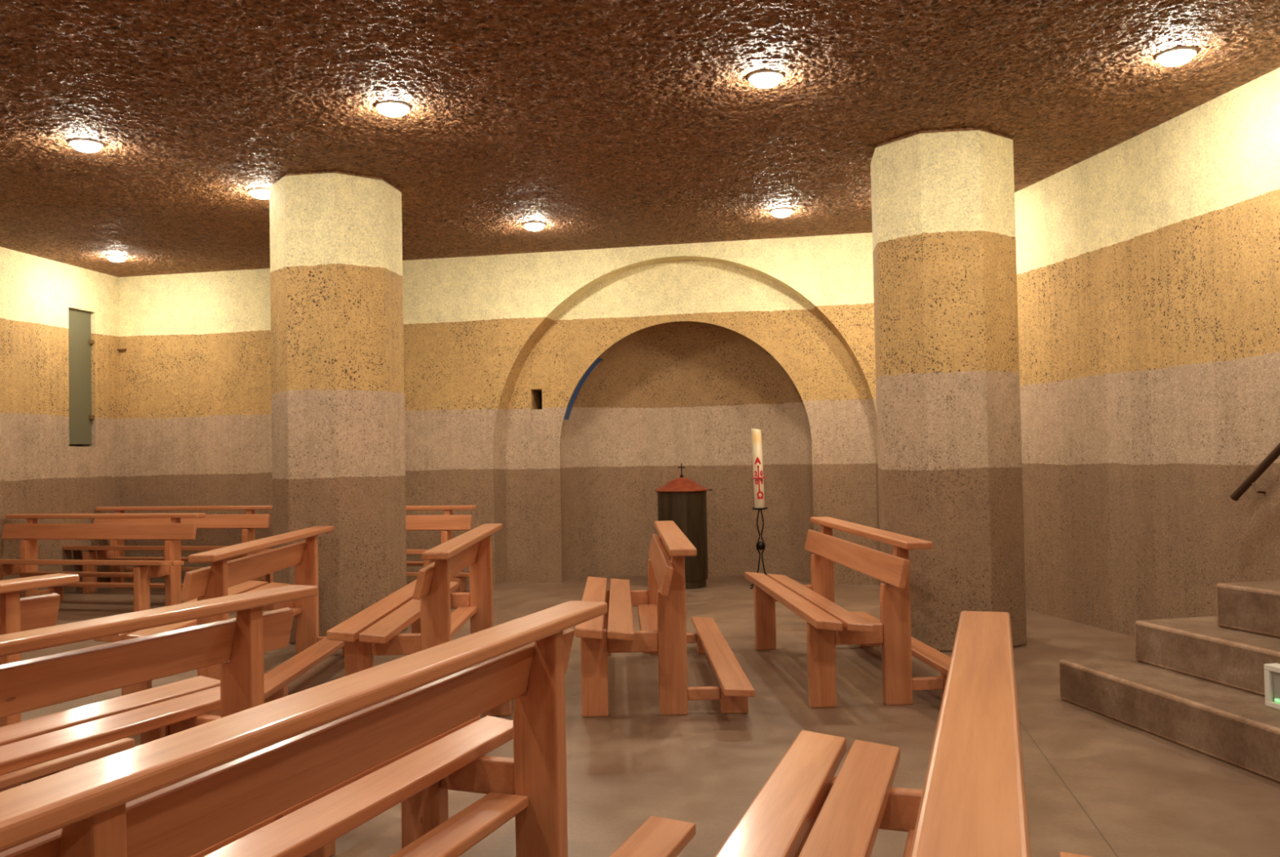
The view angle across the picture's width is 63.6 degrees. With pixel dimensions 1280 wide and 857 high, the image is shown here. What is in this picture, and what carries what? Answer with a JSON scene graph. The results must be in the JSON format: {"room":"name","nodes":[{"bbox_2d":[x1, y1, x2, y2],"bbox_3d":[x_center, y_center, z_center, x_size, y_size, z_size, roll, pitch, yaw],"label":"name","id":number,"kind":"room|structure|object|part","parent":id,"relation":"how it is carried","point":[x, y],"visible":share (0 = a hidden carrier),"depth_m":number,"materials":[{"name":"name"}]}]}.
{"room":"church","nodes":[
{"label":"church","id":0,"kind":"room"},
{"bbox_2d":[0,246,119,593],"bbox_3d":[-6.435,-0.172,3.462,0.200,3.155,14.232,-1,-1,8],"label":"wall","id":1,"kind":"structure","parent":0,"point":[41,472],"depth_m":9.53,"materials":[{"name":"paint"}]},
{"bbox_2d":[68,308,94,444],"bbox_3d":[-5.409,-0.495,9.952,0.038,1.294,0.382,-1,-1,8],"label":"window","id":2,"kind":"structure","parent":1,"relation":"in","point":[80,341],"depth_m":9.96,"materials":[{"name":"grey glass"}]},
{"bbox_2d":[119,232,880,585],"bbox_3d":[-1.298,-0.108,9.923,8.047,3.155,0.480,-1,-1,11],"label":"wall","id":3,"kind":"structure","parent":0,"point":[195,400],"depth_m":9.77,"materials":[{"name":"concrete"}]},
{"bbox_2d":[560,321,814,582],"bbox_3d":[0.461,0.223,9.856,2.552,2.423,0.660,-1,-1,11],"label":"wall niche","id":4,"kind":"object","parent":3,"relation":"in","point":[664,397],"visible":0.92,"depth_m":10.08,"materials":[{"name":"paint"}]},
{"bbox_2d":[564,357,601,420],"bbox_3d":[-0.553,-0.387,9.844,0.381,0.602,0.151,-1,-1,11],"label":"window","id":5,"kind":"structure","parent":4,"relation":"attached to","point":[598,360],"depth_m":9.88,"materials":[{"name":"blue glass"}]},
{"bbox_2d":[0,0,1279,277],"bbox_3d":[-1.036,-1.915,3.699,15.000,0.250,15.300,-1,-1,0],"label":"ceiling","id":6,"kind":"structure","parent":0,"point":[604,124],"depth_m":5.58,"materials":[{"name":"paint"}]},
{"bbox_2d":[69,137,103,152],"bbox_3d":[-3.286,-1.681,6.123,0.180,0.074,0.180,-1,-1,0],"label":"ceiling lamp","id":7,"kind":"object","parent":6,"relation":"attached to","point":[86,145],"visible":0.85,"depth_m":6.08,"materials":[{"name":"beige plastic"}]},
{"bbox_3d":[-3.286,-1.681,6.123,0.156,0.074,0.156,-1,-1,0],"label":"bulb","id":8,"kind":"part","parent":7,"relation":"part of","materials":[{"name":"white glass"}]},
{"bbox_2d":[106,254,127,262],"bbox_3d":[-4.808,-1.570,9.479,0.180,0.074,0.180,-1,-1,0],"label":"ceiling lamp","id":9,"kind":"object","parent":6,"relation":"attached to","point":[115,258],"visible":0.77,"depth_m":9.43,"materials":[{"name":"white glass"}]},
{"bbox_2d":[248,187,269,199],"bbox_3d":[-2.671,-1.664,7.293,0.180,0.074,0.180,-1,-1,0],"label":"ceiling lamp","id":10,"kind":"object","parent":6,"relation":"attached to","point":[259,193],"visible":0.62,"depth_m":7.24,"materials":[{"name":"white"}]},
{"bbox_3d":[-2.671,-1.664,7.293,0.156,0.074,0.156,-1,-1,0],"label":"bulb","id":11,"kind":"part","parent":10,"relation":"part of","materials":[{"name":"white glass"}]},
{"bbox_2d":[375,99,409,116],"bbox_3d":[-1.337,-1.731,5.581,0.180,0.074,0.180,-1,-1,0],"label":"ceiling lamp","id":12,"kind":"object","parent":6,"relation":"attached to","point":[393,108],"visible":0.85,"depth_m":5.53,"materials":[{"name":"white"}]},
{"bbox_3d":[-1.337,-1.731,5.581,0.156,0.074,0.156,-1,-1,0],"label":"bulb","id":13,"kind":"part","parent":12,"relation":"part of","materials":[{"name":"white glass"}]},
{"bbox_2d":[523,221,545,231],"bbox_3d":[-0.868,-1.668,8.485,0.180,0.074,0.180,-1,-1,0],"label":"ceiling lamp","id":14,"kind":"object","parent":6,"relation":"attached to","point":[531,225],"visible":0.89,"depth_m":8.43,"materials":[{"name":"white glass"}]},
{"bbox_3d":[-0.868,-1.668,8.485,0.156,0.074,0.156,-1,-1,0],"label":"bulb","id":15,"kind":"part","parent":14,"relation":"part of","materials":[{"name":"white glass"}]},
{"bbox_2d":[747,69,783,88],"bbox_3d":[0.639,-1.776,5.243,0.180,0.074,0.180,-1,-1,0],"label":"ceiling lamp","id":16,"kind":"object","parent":6,"relation":"attached to","point":[762,78],"visible":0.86,"depth_m":5.20,"materials":[{"name":"white"}]},
{"bbox_3d":[0.639,-1.776,5.243,0.156,0.074,0.156,-1,-1,0],"label":"bulb","id":17,"kind":"part","parent":16,"relation":"part of","materials":[{"name":"white glass"}]},
{"bbox_2d":[769,207,793,217],"bbox_3d":[1.121,-1.713,8.167,0.180,0.074,0.180,-1,-1,0],"label":"ceiling lamp","id":18,"kind":"object","parent":6,"relation":"attached to","point":[783,211],"visible":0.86,"depth_m":8.12,"materials":[{"name":"white"}]},
{"bbox_3d":[1.121,-1.713,8.167,0.156,0.074,0.156,-1,-1,0],"label":"bulb","id":19,"kind":"part","parent":18,"relation":"part of","materials":[{"name":"white glass"}]},
{"bbox_2d":[1155,45,1196,66],"bbox_3d":[2.622,-1.818,5.044,0.180,0.074,0.180,-1,-1,0],"label":"ceiling lamp","id":20,"kind":"object","parent":6,"relation":"attached to","point":[1178,55],"visible":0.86,"depth_m":5.00,"materials":[{"name":"white"}]},
{"bbox_3d":[2.622,-1.818,5.044,0.156,0.074,0.156,-1,-1,0],"label":"bulb","id":21,"kind":"part","parent":20,"relation":"part of","materials":[{"name":"white glass"}]},
{"bbox_2d":[21,575,1279,856],"bbox_3d":[-1.220,1.387,3.606,13.062,0.150,15.277,-1,-1,0],"label":"floor","id":22,"kind":"structure","parent":0,"point":[1096,784],"depth_m":4.18,"materials":[{"name":"concrete"}]},
{"bbox_2d":[0,573,134,791],"bbox_3d":[-2.660,0.937,3.132,0.782,0.781,1.988,-2,-2,24],"label":"bench","id":23,"kind":"object","parent":22,"relation":"on","point":[17,614],"visible":0.56,"depth_m":3.75,"materials":[{"name":"brown wood"}]},
{"bbox_3d":[-2.330,0.964,3.768,0.133,0.746,0.056,-2,-2,24],"label":"post","id":24,"kind":"part","parent":23,"relation":"part of","materials":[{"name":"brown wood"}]},
{"bbox_3d":[-2.194,1.243,3.703,0.153,0.056,0.040,-2,-2,24],"label":"kneeler rail","id":25,"kind":"part","parent":23,"relation":"part of","materials":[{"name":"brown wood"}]},
{"bbox_3d":[-2.583,0.562,3.104,0.121,0.035,1.906,-2,-2,24],"label":"handrail","id":26,"kind":"part","parent":23,"relation":"part of","materials":[{"name":"brown wood"}]},
{"bbox_3d":[-2.647,0.690,3.130,0.060,0.133,1.900,-2,-2,24],"label":"backrest","id":27,"kind":"part","parent":23,"relation":"part of","materials":[{"name":"brown wood"}]},
{"bbox_2d":[0,512,229,612],"bbox_3d":[-4.532,1.107,8.585,1.988,0.781,0.782,-1,-1,14],"label":"bench","id":28,"kind":"object","parent":22,"relation":"on","point":[175,531],"visible":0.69,"depth_m":8.51,"materials":[{"name":"brown wood"}]},
{"bbox_3d":[-5.299,1.311,8.451,0.056,0.393,0.122,-1,-1,14],"label":"leg","id":29,"kind":"part","parent":28,"relation":"part of","materials":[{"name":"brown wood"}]},
{"bbox_3d":[-5.258,1.176,8.627,0.040,0.094,0.233,-1,-1,14],"label":"seat rail","id":30,"kind":"part","parent":28,"relation":"part of","materials":[{"name":"brown wood"}]},
{"bbox_3d":[-5.214,1.142,8.804,0.056,0.746,0.133,-1,-1,14],"label":"post","id":31,"kind":"part","parent":28,"relation":"part of","materials":[{"name":"brown wood"}]},
{"bbox_3d":[-5.173,1.428,8.936,0.040,0.056,0.153,-1,-1,14],"label":"kneeler rail","id":32,"kind":"part","parent":28,"relation":"part of","materials":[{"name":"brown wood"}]},
{"bbox_2d":[18,571,164,577],"bbox_3d":[-4.538,1.209,8.552,1.372,0.030,0.117,-1,-1,14],"label":"shelf","id":33,"kind":"object","parent":28,"relation":"attached to","point":[24,574],"depth_m":8.52,"materials":[{"name":"brown wood"}]},
{"bbox_3d":[-4.532,0.860,8.610,1.900,0.133,0.060,-1,-1,14],"label":"backrest","id":34,"kind":"part","parent":28,"relation":"part of","materials":[{"name":"brown wood"}]},
{"bbox_3d":[-4.517,0.736,8.683,1.906,0.035,0.121,-1,-1,14],"label":"handrail","id":35,"kind":"part","parent":28,"relation":"part of","materials":[{"name":"brown wood"}]},
{"bbox_3d":[-3.913,1.277,8.101,0.056,0.393,0.122,-1,-1,14],"label":"leg","id":36,"kind":"part","parent":28,"relation":"part of","materials":[{"name":"brown wood"}]},
{"bbox_3d":[-3.872,1.142,8.277,0.040,0.094,0.233,-1,-1,14],"label":"seat rail","id":37,"kind":"part","parent":28,"relation":"part of","materials":[{"name":"brown wood"}]},
{"bbox_3d":[-3.828,1.108,8.454,0.056,0.746,0.133,-1,-1,14],"label":"post","id":38,"kind":"part","parent":28,"relation":"part of","materials":[{"name":"brown wood"}]},
{"bbox_2d":[62,505,272,593],"bbox_3d":[-4.378,1.133,9.787,1.988,0.781,0.782,-1,-1,13],"label":"bench","id":39,"kind":"object","parent":22,"relation":"on","point":[249,522],"visible":0.41,"depth_m":9.70,"materials":[{"name":"brown wood"}]},
{"bbox_3d":[-5.141,1.338,9.638,0.056,0.393,0.122,-1,-1,13],"label":"leg","id":40,"kind":"part","parent":39,"relation":"part of","materials":[{"name":"brown wood"}]},
{"bbox_3d":[-5.103,1.203,9.815,0.040,0.094,0.233,-1,-1,13],"label":"seat rail","id":41,"kind":"part","parent":39,"relation":"part of","materials":[{"name":"brown wood"}]},
{"bbox_3d":[-5.063,1.169,9.992,0.056,0.746,0.133,-1,-1,13],"label":"post","id":42,"kind":"part","parent":39,"relation":"part of","materials":[{"name":"brown wood"}]},
{"bbox_2d":[110,556,188,561],"bbox_3d":[-4.383,1.236,9.754,1.372,0.030,0.117,-1,-1,13],"label":"shelf","id":43,"kind":"object","parent":39,"relation":"attached to","point":[134,558],"depth_m":9.79,"materials":[{"name":"brown wood"}]},
{"bbox_3d":[-4.378,0.887,9.812,1.900,0.133,0.060,-1,-1,13],"label":"backrest","id":44,"kind":"part","parent":39,"relation":"part of","materials":[{"name":"brown wood"}]},
{"bbox_3d":[-4.364,0.763,9.886,1.906,0.035,0.121,-1,-1,13],"label":"handrail","id":45,"kind":"part","parent":39,"relation":"part of","materials":[{"name":"brown wood"}]},
{"bbox_3d":[-3.710,1.169,9.493,0.040,0.094,0.233,-1,-1,13],"label":"seat rail","id":46,"kind":"part","parent":39,"relation":"part of","materials":[{"name":"brown wood"}]},
{"bbox_3d":[-3.670,1.135,9.671,0.056,0.746,0.133,-1,-1,13],"label":"post","id":47,"kind":"part","parent":39,"relation":"part of","materials":[{"name":"brown wood"}]},
{"bbox_3d":[-3.633,1.420,9.803,0.040,0.056,0.153,-1,-1,13],"label":"kneeler rail","id":48,"kind":"part","parent":39,"relation":"part of","materials":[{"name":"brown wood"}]},
{"bbox_2d":[0,584,335,856],"bbox_3d":[-1.589,0.905,2.628,0.782,0.781,1.988,-2,-2,24],"label":"bench","id":49,"kind":"object","parent":22,"relation":"on","point":[240,643],"visible":0.55,"depth_m":3.03,"materials":[{"name":"brown wood"}]},
{"bbox_3d":[-1.575,0.657,2.627,0.060,0.133,1.900,-2,-2,24],"label":"backrest","id":50,"kind":"part","parent":49,"relation":"part of","materials":[{"name":"brown wood"}]},
{"bbox_3d":[-1.583,1.117,3.404,0.122,0.393,0.056,-2,-2,24],"label":"leg","id":51,"kind":"part","parent":49,"relation":"part of","materials":[{"name":"brown wood"}]},
{"bbox_3d":[-1.512,0.529,2.601,0.121,0.035,1.906,-2,-2,24],"label":"handrail","id":52,"kind":"part","parent":49,"relation":"part of","materials":[{"name":"brown wood"}]},
{"bbox_3d":[-1.423,0.974,3.336,0.233,0.094,0.040,-2,-2,24],"label":"seat rail","id":53,"kind":"part","parent":49,"relation":"part of","materials":[{"name":"brown wood"}]},
{"bbox_3d":[-1.258,0.932,3.264,0.133,0.746,0.056,-2,-2,24],"label":"post","id":54,"kind":"part","parent":49,"relation":"part of","materials":[{"name":"brown wood"}]},
{"bbox_2d":[93,525,344,715],"bbox_3d":[-2.081,0.987,5.604,0.782,0.781,1.988,-1,-1,-1],"label":"bench","id":55,"kind":"object","parent":22,"relation":"on","point":[213,581],"visible":0.51,"depth_m":5.37,"materials":[{"name":"brown wood"}]},
{"bbox_3d":[-2.381,1.169,4.881,0.122,0.393,0.056,-1,-1,-1],"label":"leg","id":56,"kind":"part","parent":55,"relation":"part of","materials":[{"name":"brown wood"}]},
{"bbox_3d":[-2.026,0.986,4.889,0.133,0.746,0.056,-1,-1,-1],"label":"post","id":57,"kind":"part","parent":55,"relation":"part of","materials":[{"name":"brown wood"}]},
{"bbox_3d":[-2.065,0.740,5.610,0.060,0.133,1.900,-1,-1,-1],"label":"backrest","id":58,"kind":"part","parent":55,"relation":"part of","materials":[{"name":"brown wood"}]},
{"bbox_3d":[-1.995,0.613,5.614,0.121,0.035,1.906,-1,-1,-1],"label":"handrail","id":59,"kind":"part","parent":55,"relation":"part of","materials":[{"name":"brown wood"}]},
{"bbox_3d":[-2.223,1.063,6.316,0.233,0.094,0.040,-1,-1,-1],"label":"seat rail","id":60,"kind":"part","parent":55,"relation":"part of","materials":[{"name":"brown wood"}]},
{"bbox_2d":[291,608,302,616],"bbox_3d":[-2.110,1.091,5.601,0.117,0.030,1.372,-1,-1,-1],"label":"shelf","id":61,"kind":"object","parent":55,"relation":"attached to","point":[297,611],"depth_m":6.24,"materials":[{"name":"brown wood"}]},
{"bbox_3d":[-2.043,1.022,6.319,0.133,0.746,0.056,-1,-1,-1],"label":"post","id":62,"kind":"part","parent":55,"relation":"part of","materials":[{"name":"brown wood"}]},
{"bbox_3d":[-1.894,1.302,6.314,0.153,0.056,0.040,-1,-1,-1],"label":"kneeler rail","id":63,"kind":"part","parent":55,"relation":"part of","materials":[{"name":"brown wood"}]},
{"bbox_2d":[269,169,407,644],"bbox_3d":[-2.093,-0.159,7.172,0.824,3.150,0.824,-1,-1,8],"label":"concrete pillar","id":64,"kind":"structure","parent":22,"relation":"on","point":[336,291],"depth_m":6.81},
{"bbox_2d":[0,600,695,856],"bbox_3d":[-0.563,0.873,2.100,0.782,0.781,1.988,-2,-2,21],"label":"bench","id":65,"kind":"object","parent":22,"relation":"on","point":[291,775],"visible":1,"depth_m":2.13,"materials":[{"name":"brown wood"}]},
{"bbox_3d":[-0.772,0.877,1.415,0.133,0.746,0.056,-2,-2,21],"label":"post","id":66,"kind":"part","parent":65,"relation":"part of","materials":[{"name":"brown wood"}]},
{"bbox_3d":[-0.599,1.086,2.875,0.122,0.393,0.056,-2,-2,21],"label":"leg","id":67,"kind":"part","parent":65,"relation":"part of","materials":[{"name":"brown wood"}]},
{"bbox_2d":[389,791,528,856],"bbox_3d":[-0.590,0.977,2.109,0.117,0.030,1.372,-2,-2,21],"label":"shelf","id":68,"kind":"object","parent":65,"relation":"attached to","point":[457,834],"depth_m":2.52,"materials":[{"name":"brown wood"}]},
{"bbox_3d":[-0.436,0.943,2.816,0.233,0.094,0.040,-2,-2,21],"label":"seat rail","id":69,"kind":"part","parent":65,"relation":"part of","materials":[{"name":"brown wood"}]},
{"bbox_3d":[-0.267,0.901,2.752,0.133,0.746,0.056,-2,-2,21],"label":"post","id":70,"kind":"part","parent":65,"relation":"part of","materials":[{"name":"brown wood"}]},
{"bbox_2d":[248,505,476,592],"bbox_3d":[-2.377,1.078,9.065,1.988,0.781,0.782,-1,-1,13],"label":"bench","id":71,"kind":"object","parent":22,"relation":"on","point":[447,522],"visible":0.23,"depth_m":8.93,"materials":[{"name":"brown wood"}]},
{"bbox_3d":[-3.142,1.283,8.923,0.056,0.393,0.122,-1,-1,13],"label":"leg","id":72,"kind":"part","parent":71,"relation":"part of","materials":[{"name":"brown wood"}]},
{"bbox_2d":[406,561,423,566],"bbox_3d":[-2.383,1.181,9.033,1.372,0.030,0.117,-1,-1,13],"label":"shelf","id":73,"kind":"object","parent":71,"relation":"attached to","point":[408,563],"depth_m":8.87,"materials":[{"name":"brown wood"}]},
{"bbox_3d":[-1.752,1.249,8.589,0.056,0.393,0.122,-1,-1,13],"label":"leg","id":74,"kind":"part","parent":71,"relation":"part of","materials":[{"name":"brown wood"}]},
{"bbox_3d":[-2.377,0.832,9.091,1.900,0.133,0.060,-1,-1,13],"label":"backrest","id":75,"kind":"part","parent":71,"relation":"part of","materials":[{"name":"brown wood"}]},
{"bbox_3d":[-2.363,0.708,9.164,1.906,0.035,0.121,-1,-1,13],"label":"handrail","id":76,"kind":"part","parent":71,"relation":"part of","materials":[{"name":"brown wood"}]},
{"bbox_3d":[-1.671,1.080,8.943,0.056,0.746,0.133,-1,-1,13],"label":"post","id":77,"kind":"part","parent":71,"relation":"part of","materials":[{"name":"brown wood"}]},
{"bbox_2d":[326,523,511,715],"bbox_3d":[-1.002,0.965,5.520,0.782,0.781,1.988,-1,-1,0],"label":"bench","id":78,"kind":"object","parent":22,"relation":"on","point":[425,603],"visible":0.59,"depth_m":4.81,"materials":[{"name":"brown wood"}]},
{"bbox_3d":[-1.306,1.147,4.798,0.122,0.393,0.056,-1,-1,0],"label":"leg","id":79,"kind":"part","parent":78,"relation":"part of","materials":[{"name":"brown wood"}]},
{"bbox_3d":[-1.131,1.005,4.803,0.233,0.094,0.040,-1,-1,0],"label":"seat rail","id":80,"kind":"part","parent":78,"relation":"part of","materials":[{"name":"brown wood"}]},
{"bbox_3d":[-1.316,1.182,6.228,0.122,0.393,0.056,-1,-1,0],"label":"leg","id":81,"kind":"part","parent":78,"relation":"part of","materials":[{"name":"brown wood"}]},
{"bbox_3d":[-0.951,0.964,4.805,0.133,0.746,0.056,-1,-1,0],"label":"post","id":82,"kind":"part","parent":78,"relation":"part of","materials":[{"name":"brown wood"}]},
{"bbox_3d":[-0.987,0.718,5.526,0.060,0.133,1.900,-1,-1,0],"label":"backrest","id":83,"kind":"part","parent":78,"relation":"part of","materials":[{"name":"brown wood"}]},
{"bbox_3d":[-1.141,1.041,6.233,0.233,0.094,0.040,-1,-1,0],"label":"seat rail","id":84,"kind":"part","parent":78,"relation":"part of","materials":[{"name":"brown wood"}]},
{"bbox_3d":[-0.917,0.591,5.530,0.121,0.035,1.906,-1,-1,0],"label":"handrail","id":85,"kind":"part","parent":78,"relation":"part of","materials":[{"name":"brown wood"}]},
{"bbox_2d":[450,606,477,636],"bbox_3d":[-1.031,1.069,5.517,0.117,0.030,1.372,-1,-1,0],"label":"shelf","id":86,"kind":"object","parent":78,"relation":"attached to","point":[460,615],"depth_m":5.86,"materials":[{"name":"brown wood"}]},
{"bbox_3d":[-0.960,1.000,6.235,0.133,0.746,0.056,-1,-1,0],"label":"post","id":87,"kind":"part","parent":78,"relation":"part of","materials":[{"name":"brown wood"}]},
{"bbox_2d":[574,520,755,717],"bbox_3d":[0.085,0.944,5.480,0.782,0.781,1.988,-1,-1,-1],"label":"bench","id":88,"kind":"object","parent":22,"relation":"on","point":[661,608],"visible":1,"depth_m":4.74,"materials":[{"name":"brown wood"}]},
{"bbox_3d":[-0.209,1.125,4.753,0.122,0.393,0.056,-1,-1,-1],"label":"leg","id":89,"kind":"part","parent":88,"relation":"part of","materials":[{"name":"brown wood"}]},
{"bbox_3d":[-0.239,1.161,6.183,0.122,0.393,0.056,-1,-1,-1],"label":"leg","id":90,"kind":"part","parent":88,"relation":"part of","materials":[{"name":"brown wood"}]},
{"bbox_3d":[-0.034,0.984,4.761,0.233,0.094,0.040,-1,-1,-1],"label":"seat rail","id":91,"kind":"part","parent":88,"relation":"part of","materials":[{"name":"brown wood"}]},
{"bbox_3d":[-0.065,1.020,6.190,0.233,0.094,0.040,-1,-1,-1],"label":"seat rail","id":92,"kind":"part","parent":88,"relation":"part of","materials":[{"name":"brown wood"}]},
{"bbox_2d":[636,604,657,653],"bbox_3d":[0.056,1.048,5.476,0.117,0.030,1.372,-1,-1,-1],"label":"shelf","id":93,"kind":"object","parent":88,"relation":"attached to","point":[647,613],"depth_m":5.67,"materials":[{"name":"brown wood"}]},
{"bbox_3d":[0.116,0.979,6.195,0.133,0.746,0.056,-1,-1,-1],"label":"post","id":94,"kind":"part","parent":88,"relation":"part of","materials":[{"name":"brown wood"}]},
{"bbox_3d":[0.100,0.697,5.486,0.060,0.133,1.900,-1,-1,-1],"label":"backrest","id":95,"kind":"part","parent":88,"relation":"part of","materials":[{"name":"brown wood"}]},
{"bbox_3d":[0.147,0.943,4.766,0.133,0.746,0.056,-1,-1,-1],"label":"post","id":96,"kind":"part","parent":88,"relation":"part of","materials":[{"name":"brown wood"}]},
{"bbox_3d":[0.170,0.570,5.491,0.121,0.035,1.906,-1,-1,-1],"label":"handrail","id":97,"kind":"part","parent":88,"relation":"part of","materials":[{"name":"brown wood"}]},
{"bbox_3d":[0.264,1.259,6.191,0.153,0.056,0.040,-1,-1,-1],"label":"kneeler rail","id":98,"kind":"part","parent":88,"relation":"part of","materials":[{"name":"brown wood"}]},
{"bbox_3d":[0.295,1.223,4.762,0.153,0.056,0.040,-1,-1,-1],"label":"kneeler rail","id":99,"kind":"part","parent":88,"relation":"part of","materials":[{"name":"brown wood"}]},
{"bbox_2d":[654,463,712,589],"bbox_3d":[0.398,0.869,9.316,0.528,1.108,0.500,-1,-1,0],"label":"tabernacle","id":100,"kind":"object","parent":22,"relation":"on","point":[682,500],"visible":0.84,"depth_m":9.13,"materials":[{"name":"wood"}]},
{"bbox_3d":[0.377,0.502,9.325,0.500,0.126,0.500,-1,-1,0],"label":"lid","id":101,"kind":"part","parent":100,"relation":"part of","materials":[{"name":"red metal"}]},
{"bbox_2d":[750,507,768,588],"bbox_3d":[1.068,1.052,9.122,0.204,0.703,0.204,-1,-1,7],"label":"candle stand","id":102,"kind":"object","parent":22,"relation":"on","point":[760,545],"visible":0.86,"depth_m":9.10,"materials":[{"name":"black metal"}]},
{"bbox_3d":[1.010,1.062,9.077,0.110,0.684,0.089,-1,-1,0],"label":"rod","id":103,"kind":"part","parent":102,"relation":"part of","materials":[{"name":"black metal"}]},
{"bbox_2d":[751,428,766,508],"bbox_3d":[1.045,0.349,9.133,0.132,0.707,0.102,-3,-1,0],"label":"paschal candle","id":104,"kind":"object","parent":102,"relation":"on","point":[756,434],"visible":1,"depth_m":9.10,"materials":[{"name":"beige wax"}]},
{"bbox_3d":[1.113,1.060,9.065,0.089,0.684,0.110,-1,-1,0],"label":"rod","id":105,"kind":"part","parent":102,"relation":"part of","materials":[{"name":"black metal"}]},
{"bbox_2d":[745,516,951,707],"bbox_3d":[1.115,0.927,5.585,0.782,0.781,1.988,-1,-1,-4],"label":"bench","id":106,"kind":"object","parent":22,"relation":"on","point":[828,624],"visible":0.93,"depth_m":4.86,"materials":[{"name":"brown wood"}]},
{"bbox_3d":[0.760,1.145,6.273,0.122,0.393,0.056,-1,-1,-4],"label":"leg","id":107,"kind":"part","parent":106,"relation":"part of","materials":[{"name":"brown wood"}]},
{"bbox_3d":[0.935,1.003,6.288,0.233,0.094,0.040,-1,-1,-4],"label":"seat rail","id":108,"kind":"part","parent":106,"relation":"part of","materials":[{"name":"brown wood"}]},
{"bbox_3d":[0.853,1.108,4.846,0.122,0.393,0.056,-1,-1,-4],"label":"leg","id":109,"kind":"part","parent":106,"relation":"part of","materials":[{"name":"brown wood"}]},
{"bbox_3d":[1.115,0.963,6.301,0.133,0.746,0.056,-1,-1,-4],"label":"post","id":110,"kind":"part","parent":106,"relation":"part of","materials":[{"name":"brown wood"}]},
{"bbox_3d":[1.130,0.680,5.592,0.060,0.133,1.900,-1,-1,-4],"label":"backrest","id":111,"kind":"part","parent":106,"relation":"part of","materials":[{"name":"brown wood"}]},
{"bbox_3d":[1.027,0.966,4.861,0.233,0.094,0.040,-1,-1,-4],"label":"seat rail","id":112,"kind":"part","parent":106,"relation":"part of","materials":[{"name":"brown wood"}]},
{"bbox_3d":[1.200,0.553,5.600,0.121,0.035,1.906,-1,-1,-4],"label":"handrail","id":113,"kind":"part","parent":106,"relation":"part of","materials":[{"name":"brown wood"}]},
{"bbox_3d":[1.208,0.926,4.874,0.133,0.746,0.056,-1,-1,-4],"label":"post","id":114,"kind":"part","parent":106,"relation":"part of","materials":[{"name":"brown wood"}]},
{"bbox_3d":[1.355,1.206,4.876,0.153,0.056,0.040,-1,-1,-4],"label":"kneeler rail","id":115,"kind":"part","parent":106,"relation":"part of","materials":[{"name":"brown wood"}]},
{"bbox_2d":[714,610,1093,856],"bbox_3d":[0.495,0.845,1.769,0.782,0.781,1.988,-2,-1,19],"label":"bench","id":116,"kind":"object","parent":22,"relation":"on","point":[971,802],"visible":1,"depth_m":2.00,"materials":[{"name":"brown wood"}]},
{"bbox_3d":[0.436,1.059,2.542,0.122,0.393,0.056,-2,-1,19],"label":"leg","id":117,"kind":"part","parent":116,"relation":"part of","materials":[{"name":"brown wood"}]},
{"bbox_3d":[0.602,0.916,2.487,0.233,0.094,0.040,-2,-1,19],"label":"seat rail","id":118,"kind":"part","parent":116,"relation":"part of","materials":[{"name":"brown wood"}]},
{"bbox_2d":[902,829,914,856],"bbox_3d":[0.468,0.949,1.776,0.117,0.030,1.372,-2,-1,19],"label":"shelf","id":119,"kind":"object","parent":116,"relation":"attached to","point":[910,834],"depth_m":2.36,"materials":[{"name":"brown wood"}]},
{"bbox_3d":[0.576,0.470,1.748,0.121,0.035,1.906,-2,-1,19],"label":"handrail","id":120,"kind":"part","parent":116,"relation":"part of","materials":[{"name":"brown wood"}]},
{"bbox_2d":[870,127,1026,651],"bbox_3d":[1.931,-0.250,6.517,0.832,3.150,0.832,-1,-1,8],"label":"concrete pillar","id":121,"kind":"structure","parent":22,"relation":"on","point":[948,396],"depth_m":6.14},
{"bbox_2d":[1059,579,1279,782],"bbox_3d":[2.974,0.936,3.169,1.330,0.575,3.887,-1,-1,-10],"label":"stairs","id":122,"kind":"structure","parent":22,"relation":"on","point":[1196,683],"depth_m":4.34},
{"bbox_2d":[1263,662,1279,709],"bbox_3d":[2.455,0.980,3.841,0.060,0.160,0.260,-1,-1,-13],"label":"step light","id":123,"kind":"object","parent":122,"relation":"on","point":[1272,671],"visible":1,"depth_m":3.94,"materials":[{"name":"beige plastic"}]},
{"bbox_2d":[1271,671,1279,702],"bbox_3d":[2.458,0.980,3.841,0.043,0.116,0.208,-1,-1,-13],"label":"diffuser","id":124,"kind":"object","parent":123,"relation":"attached to","point":[1275,675],"depth_m":3.92,"materials":[{"name":"grey"}]},
{"bbox_2d":[1014,67,1279,637],"bbox_3d":[3.747,-0.382,2.653,0.020,3.155,12.692,-1,-1,-10],"label":"wall","id":125,"kind":"structure","parent":0,"point":[1148,265],"depth_m":6.21,"materials":[{"name":"concrete"}]},
{"bbox_2d":[1229,442,1279,501],"bbox_3d":[3.290,-0.186,4.830,0.111,1.102,1.371,-1,-1,-10],"label":"stair handrail","id":126,"kind":"object","parent":125,"relation":"attached to","point":[1274,454],"visible":1,"depth_m":5.31,"materials":[{"name":"brown wood"}]}
]}

